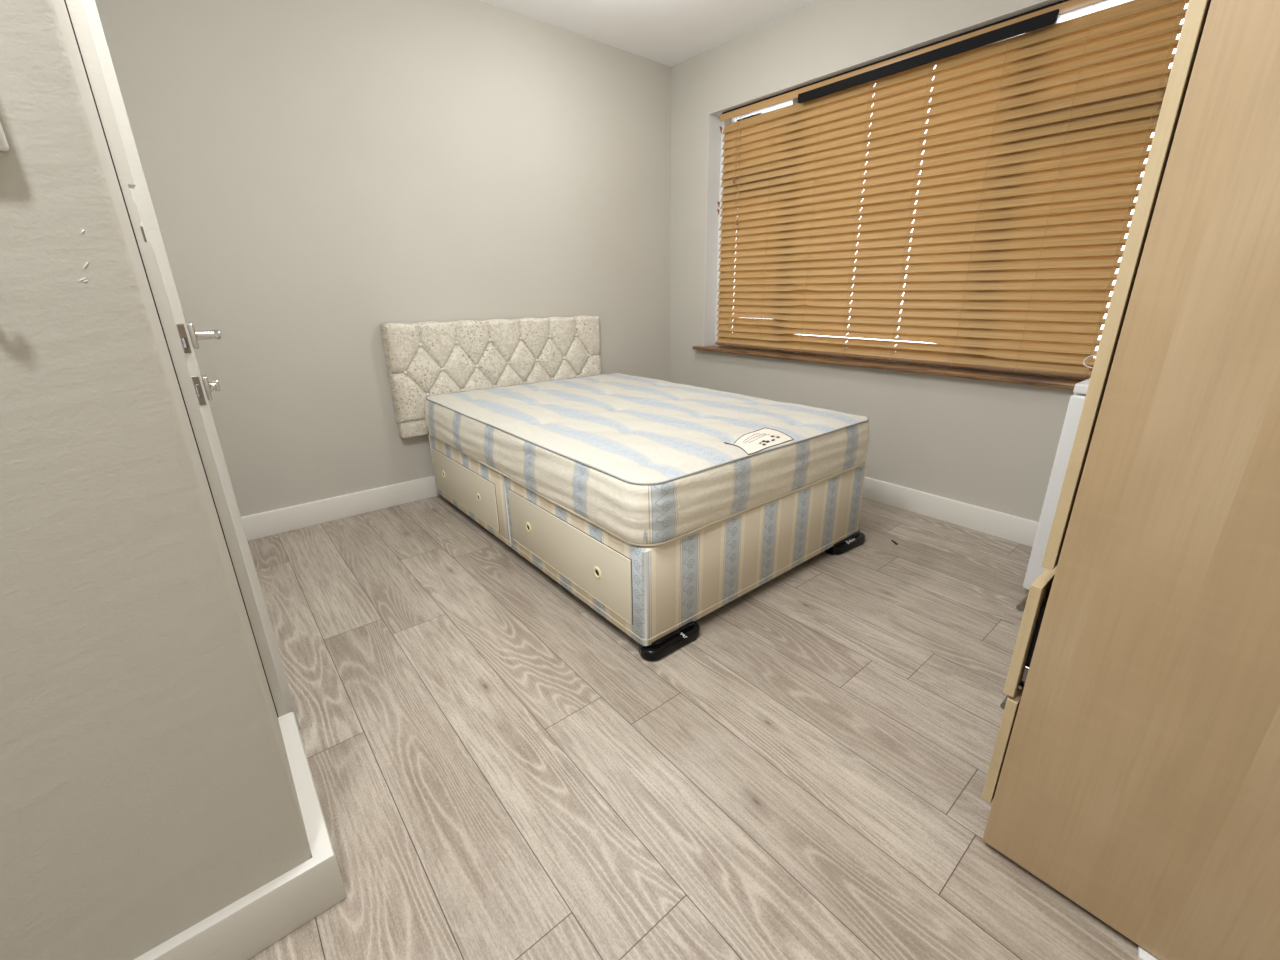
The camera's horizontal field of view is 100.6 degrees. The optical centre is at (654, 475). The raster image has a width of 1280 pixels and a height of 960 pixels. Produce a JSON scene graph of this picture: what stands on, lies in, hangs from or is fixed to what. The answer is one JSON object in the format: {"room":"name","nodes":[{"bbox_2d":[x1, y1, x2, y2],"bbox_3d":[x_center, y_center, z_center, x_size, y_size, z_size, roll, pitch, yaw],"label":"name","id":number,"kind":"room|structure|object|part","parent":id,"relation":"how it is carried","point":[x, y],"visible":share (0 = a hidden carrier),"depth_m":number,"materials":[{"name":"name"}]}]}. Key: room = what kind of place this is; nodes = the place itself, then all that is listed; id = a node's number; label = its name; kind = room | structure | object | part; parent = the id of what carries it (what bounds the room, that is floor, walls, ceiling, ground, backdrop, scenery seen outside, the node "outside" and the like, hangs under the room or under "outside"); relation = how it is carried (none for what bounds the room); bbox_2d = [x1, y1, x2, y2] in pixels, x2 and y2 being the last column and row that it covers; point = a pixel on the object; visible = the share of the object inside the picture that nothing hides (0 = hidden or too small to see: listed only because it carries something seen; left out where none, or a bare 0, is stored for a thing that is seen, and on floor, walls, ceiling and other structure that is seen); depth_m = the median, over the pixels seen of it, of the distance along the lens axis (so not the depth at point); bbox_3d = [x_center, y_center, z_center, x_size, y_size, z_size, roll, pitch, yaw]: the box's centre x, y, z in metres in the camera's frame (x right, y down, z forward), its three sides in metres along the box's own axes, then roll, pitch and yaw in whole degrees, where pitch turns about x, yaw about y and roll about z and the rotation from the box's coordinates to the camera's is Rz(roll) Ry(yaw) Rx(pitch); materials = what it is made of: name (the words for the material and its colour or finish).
{"room":"bedroom","nodes":[
{"label":"bedroom","id":0,"kind":"room"},
{"bbox_2d":[0,0,312,959],"bbox_3d":[-1.476,-0.213,0.275,1.749,2.562,0.472,-16,24,-38],"label":"wall","id":1,"kind":"structure","parent":0,"point":[147,787],"depth_m":0.74,"materials":[{"name":"beige paint"}]},
{"bbox_2d":[0,122,9,150],"bbox_3d":[-0.737,-0.396,0.534,0.088,0.108,0.034,-16,24,-38],"label":"wall switch","id":2,"kind":"object","parent":1,"relation":"attached to","point":[4,146],"visible":1,"depth_m":0.58,"materials":[{"name":"white plastic"}]},
{"bbox_2d":[134,712,346,959],"bbox_3d":[-1.450,0.920,0.671,1.783,0.122,0.489,-16,24,-38],"label":"baseboard","id":3,"kind":"structure","parent":1,"relation":"attached to","point":[254,922],"depth_m":0.98,"materials":[{"name":"white wood"}]},
{"bbox_2d":[95,0,670,516],"bbox_3d":[-1.009,-1.204,3.133,3.401,2.562,0.200,-16,24,-38],"label":"wall","id":4,"kind":"structure","parent":0,"point":[319,175],"depth_m":2.63,"materials":[{"name":"beige paint"}]},
{"bbox_2d":[241,476,439,540],"bbox_3d":[-0.951,-0.038,3.432,2.851,0.122,0.018,-16,24,-38],"label":"baseboard","id":5,"kind":"structure","parent":4,"relation":"attached to","point":[259,525],"depth_m":2.82,"materials":[{"name":"white wood"}]},
{"bbox_2d":[380,315,600,438],"bbox_3d":[-0.889,-0.504,3.287,1.346,0.896,0.072,-16,24,-38],"label":"headboard","id":6,"kind":"object","parent":4,"relation":"attached to","point":[425,359],"visible":0.78,"depth_m":3.07,"materials":[{"name":"fabric"}]},
{"bbox_3d":[-0.891,-0.393,3.328,1.338,0.092,0.052,-16,24,-38],"label":"panel","id":7,"kind":"part","parent":6,"relation":"part of","materials":[{"name":"fabric"}]},
{"bbox_2d":[479,0,816,66],"bbox_3d":[-0.427,-1.851,0.844,5.150,0.150,3.930,-16,24,-38],"label":"ceiling","id":8,"kind":"structure","parent":0,"point":[670,33],"depth_m":2.89,"materials":[{"name":"white paint"}]},
{"bbox_2d":[248,495,1137,959],"bbox_3d":[-0.460,0.630,1.679,4.650,0.001,6.155,-16,24,-38],"label":"floor","id":9,"kind":"structure","parent":0,"point":[500,770],"depth_m":1.38,"materials":[{"name":"grey wood"}]},
{"bbox_2d":[428,434,511,546],"bbox_3d":[-0.458,-0.074,3.108,1.345,0.396,0.944,-16,24,-38],"label":"drawer","id":10,"kind":"object","parent":9,"relation":"on","point":[478,490],"visible":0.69,"depth_m":2.61,"materials":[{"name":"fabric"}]},
{"bbox_3d":[-0.974,0.054,2.717,0.016,0.235,0.790,-16,24,-38],"label":"drawer","id":11,"kind":"part","parent":10,"relation":"part of","materials":[{"name":"beige fabric"}]},
{"bbox_2d":[504,463,865,660],"bbox_3d":[0.188,0.161,2.417,1.373,0.396,0.989,-16,24,-38],"label":"base","id":12,"kind":"object","parent":9,"relation":"on","point":[656,595],"visible":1,"depth_m":1.93,"materials":[{"name":"fabric"}]},
{"bbox_3d":[-0.346,0.274,2.018,0.016,0.235,0.846,-16,24,-38],"label":"drawer","id":13,"kind":"part","parent":12,"relation":"part of","materials":[{"name":"beige fabric"}]},
{"bbox_2d":[424,373,869,545],"bbox_3d":[-0.140,-0.252,2.657,1.385,0.229,1.927,-16,24,-38],"label":"mattress","id":14,"kind":"object","parent":12,"relation":"on","point":[644,461],"visible":1,"depth_m":2.07,"materials":[{"name":"fabric"}]},
{"bbox_3d":[0.388,-0.126,1.987,0.293,0.031,0.150,-16,24,-38],"label":"label panel","id":15,"kind":"part","parent":14,"relation":"part of","materials":[{"name":"fabric"}]},
{"bbox_2d":[1023,378,1089,589],"bbox_3d":[1.805,0.085,1.939,0.514,0.835,0.513,-16,24,-38],"label":"radiator","id":16,"kind":"object","parent":9,"relation":"on","point":[1034,569],"visible":0.2,"depth_m":1.93,"materials":[{"name":"white metal"}]},
{"bbox_2d":[1073,378,1089,393],"bbox_3d":[1.808,-0.294,1.809,0.504,0.034,0.509,-16,24,-38],"label":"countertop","id":17,"kind":"structure","parent":16,"relation":"on","point":[1081,387],"depth_m":1.83,"materials":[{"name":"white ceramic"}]},
{"bbox_2d":[1083,355,1095,367],"bbox_3d":[1.789,-0.442,2.094,0.098,0.060,0.172,-16,24,-38],"label":"power cable","id":18,"kind":"object","parent":16,"relation":"on","point":[1091,355],"visible":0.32,"depth_m":2.16,"materials":[{"name":"white plastic"}]},
{"bbox_2d":[981,0,1279,959],"bbox_3d":[1.213,-0.167,0.927,0.900,1.980,0.638,-16,24,-38],"label":"wardrobe","id":19,"kind":"object","parent":9,"relation":"on","point":[1134,770],"visible":1,"depth_m":0.82,"materials":[{"name":"brown wood"}]},
{"bbox_3d":[0.872,0.517,1.222,0.448,0.262,0.018,-16,24,-38],"label":"drawer","id":20,"kind":"part","parent":19,"relation":"part of","materials":[{"name":"brown wood"}]},
{"bbox_3d":[0.878,0.517,1.265,0.170,0.015,0.041,-16,24,-38],"label":"handle","id":21,"kind":"part","parent":19,"relation":"part of","materials":[{"name":"metal"}]},
{"bbox_3d":[0.828,0.258,1.142,0.170,0.015,0.037,-16,24,-38],"label":"handle","id":22,"kind":"part","parent":19,"relation":"part of","materials":[{"name":"metal"}]},
{"bbox_3d":[0.865,0.268,1.143,0.448,0.244,0.018,-16,24,-38],"label":"drawer","id":23,"kind":"part","parent":19,"relation":"part of","materials":[{"name":"brown wood"}]},
{"bbox_3d":[0.866,-0.500,0.870,0.448,1.306,0.018,-16,24,-38],"label":"door","id":24,"kind":"part","parent":19,"relation":"part of","materials":[{"name":"brown wood"}]},
{"bbox_2d":[1138,945,1159,959],"bbox_3d":[0.895,0.870,0.947,0.027,0.010,0.053,-16,24,-38],"label":"wedge","id":25,"kind":"object","parent":9,"relation":"on","point":[1143,954],"visible":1,"depth_m":0.95,"materials":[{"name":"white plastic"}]},
{"bbox_2d":[670,0,1132,521],"bbox_3d":[1.447,-1.060,2.674,0.300,2.562,3.730,-16,24,-38],"label":"wall","id":26,"kind":"structure","parent":0,"point":[993,445],"depth_m":2.83,"materials":[{"name":"beige paint"}]},
{"bbox_2d":[703,0,1061,345],"bbox_3d":[1.189,-1.323,2.751,0.114,1.437,2.445,-16,24,-38],"label":"window frame","id":27,"kind":"structure","parent":26,"relation":"attached to","point":[714,133],"depth_m":3.47,"materials":[{"name":"white paint"}]},
{"bbox_2d":[692,0,1168,389],"bbox_3d":[1.190,-1.316,2.764,0.241,1.459,2.540,-16,24,-38],"label":"window","id":28,"kind":"structure","parent":26,"relation":"in","point":[971,373],"depth_m":2.83,"materials":[{"name":"white plastic"}]},
{"bbox_3d":[0.665,-2.053,3.290,0.004,0.365,0.590,-16,24,-38],"label":"pane","id":29,"kind":"part","parent":28,"relation":"part of","materials":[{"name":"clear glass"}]},
{"bbox_3d":[1.167,-0.630,2.978,0.171,0.022,2.540,-16,24,-38],"label":"sill","id":30,"kind":"part","parent":28,"relation":"part of","materials":[{"name":"brown wood"}]},
{"bbox_2d":[715,0,1188,378],"bbox_3d":[1.193,-1.328,2.747,0.076,1.420,2.327,-16,24,-38],"label":"blind","id":31,"kind":"object","parent":28,"relation":"attached to","point":[1037,142],"visible":0.94,"depth_m":2.49,"materials":[{"name":"brown wood"}]},
{"bbox_3d":[0.528,-1.561,3.497,0.050,1.369,0.004,-16,24,-38],"label":"ladder cord","id":32,"kind":"part","parent":31,"relation":"part of","materials":[{"name":"white fabric"}]},
{"bbox_3d":[0.535,-1.562,3.486,0.002,1.359,0.002,-16,24,-38],"label":"lift cord","id":33,"kind":"part","parent":31,"relation":"part of","materials":[{"name":"white fabric"}]},
{"bbox_3d":[0.532,-1.910,3.313,0.006,0.578,0.006,-16,24,-38],"label":"pull cord","id":34,"kind":"part","parent":31,"relation":"part of","materials":[{"name":"white fabric"}]},
{"bbox_3d":[0.710,-1.492,3.296,0.050,1.369,0.004,-16,24,-38],"label":"ladder cord","id":35,"kind":"part","parent":31,"relation":"part of","materials":[{"name":"fabric"}]},
{"bbox_3d":[0.915,-1.415,3.069,0.050,1.369,0.004,-16,24,-38],"label":"ladder cord","id":36,"kind":"part","parent":31,"relation":"part of","materials":[{"name":"white fabric"}]},
{"bbox_3d":[1.096,-1.347,2.870,0.050,1.369,0.004,-16,24,-38],"label":"ladder cord","id":37,"kind":"part","parent":31,"relation":"part of","materials":[{"name":"white fabric"}]},
{"bbox_3d":[1.103,-1.349,2.860,0.002,1.359,0.002,-16,24,-38],"label":"lift cord","id":38,"kind":"part","parent":31,"relation":"part of","materials":[{"name":"white fabric"}]},
{"bbox_3d":[1.201,-1.989,2.522,0.053,0.024,2.317,-16,24,-38],"label":"head rail","id":39,"kind":"part","parent":31,"relation":"part of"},
{"bbox_3d":[1.208,-0.667,2.980,0.052,0.018,2.317,-16,24,-38],"label":"rail","id":40,"kind":"part","parent":31,"relation":"part of","materials":[{"name":"brown wood"}]},
{"bbox_3d":[1.285,-1.276,2.661,0.050,1.369,0.004,-16,24,-38],"label":"ladder cord","id":41,"kind":"part","parent":31,"relation":"part of","materials":[{"name":"white fabric"}]},
{"bbox_3d":[1.293,-1.278,2.651,0.002,1.359,0.002,-16,24,-38],"label":"lift cord","id":42,"kind":"part","parent":31,"relation":"part of","materials":[{"name":"white fabric"}]},
{"bbox_3d":[1.492,-1.198,2.433,0.050,1.369,0.004,-16,24,-38],"label":"ladder cord","id":43,"kind":"part","parent":31,"relation":"part of","materials":[{"name":"fabric"}]},
{"bbox_3d":[1.674,-1.130,2.233,0.050,1.369,0.004,-16,24,-38],"label":"ladder cord","id":44,"kind":"part","parent":31,"relation":"part of","materials":[{"name":"fabric"}]},
{"bbox_3d":[1.842,-1.067,2.048,0.050,1.369,0.004,-16,24,-38],"label":"ladder cord","id":45,"kind":"part","parent":31,"relation":"part of","materials":[{"name":"white fabric"}]},
{"bbox_3d":[1.849,-1.069,2.038,0.002,1.359,0.002,-16,24,-38],"label":"lift cord","id":46,"kind":"part","parent":31,"relation":"part of","materials":[{"name":"white fabric"}]},
{"bbox_2d":[862,477,1038,546],"bbox_3d":[1.274,0.086,3.034,0.018,0.122,3.512,-16,24,-38],"label":"baseboard","id":47,"kind":"structure","parent":26,"relation":"attached to","point":[1013,528],"depth_m":2.73,"materials":[{"name":"white wood"}]},
{"bbox_3d":[-1.551,-0.650,1.539,0.120,2.562,1.655,-16,24,-38],"label":"wall","id":48,"kind":"structure","parent":0,"visible":0},
{"bbox_2d":[64,0,287,716],"bbox_3d":[-1.286,-0.329,1.344,0.141,2.040,0.878,-16,24,-38],"label":"trim","id":49,"kind":"structure","parent":48,"relation":"attached to","point":[75,8],"depth_m":1.05,"materials":[{"name":"white paint"}]},
{"bbox_2d":[82,0,299,726],"bbox_3d":[-1.223,-0.335,1.419,0.095,1.978,0.776,-16,24,-38],"label":"door","id":50,"kind":"structure","parent":48,"relation":"in","point":[189,338],"depth_m":1.12,"materials":[{"name":"white paint"}]},
{"bbox_3d":[-0.993,-0.289,1.122,0.012,0.060,0.006,-16,24,-38],"label":"latch plate","id":51,"kind":"part","parent":50,"relation":"part of","materials":[{"name":"metal"}]},
{"bbox_3d":[-1.004,-0.304,1.156,0.011,0.052,0.052,-16,24,-38],"label":"handle","id":52,"kind":"part","parent":50,"relation":"part of","materials":[{"name":"silver metal"}]},
{"bbox_3d":[-0.993,-0.185,1.158,0.012,0.063,0.006,-16,24,-38],"label":"lock plate","id":53,"kind":"part","parent":50,"relation":"part of","materials":[{"name":"metal"}]},
{"bbox_3d":[-1.002,-0.325,1.214,0.016,0.020,0.112,-16,24,-38],"label":"lever","id":54,"kind":"part","parent":50,"relation":"part of","materials":[{"name":"silver metal"}]}
]}

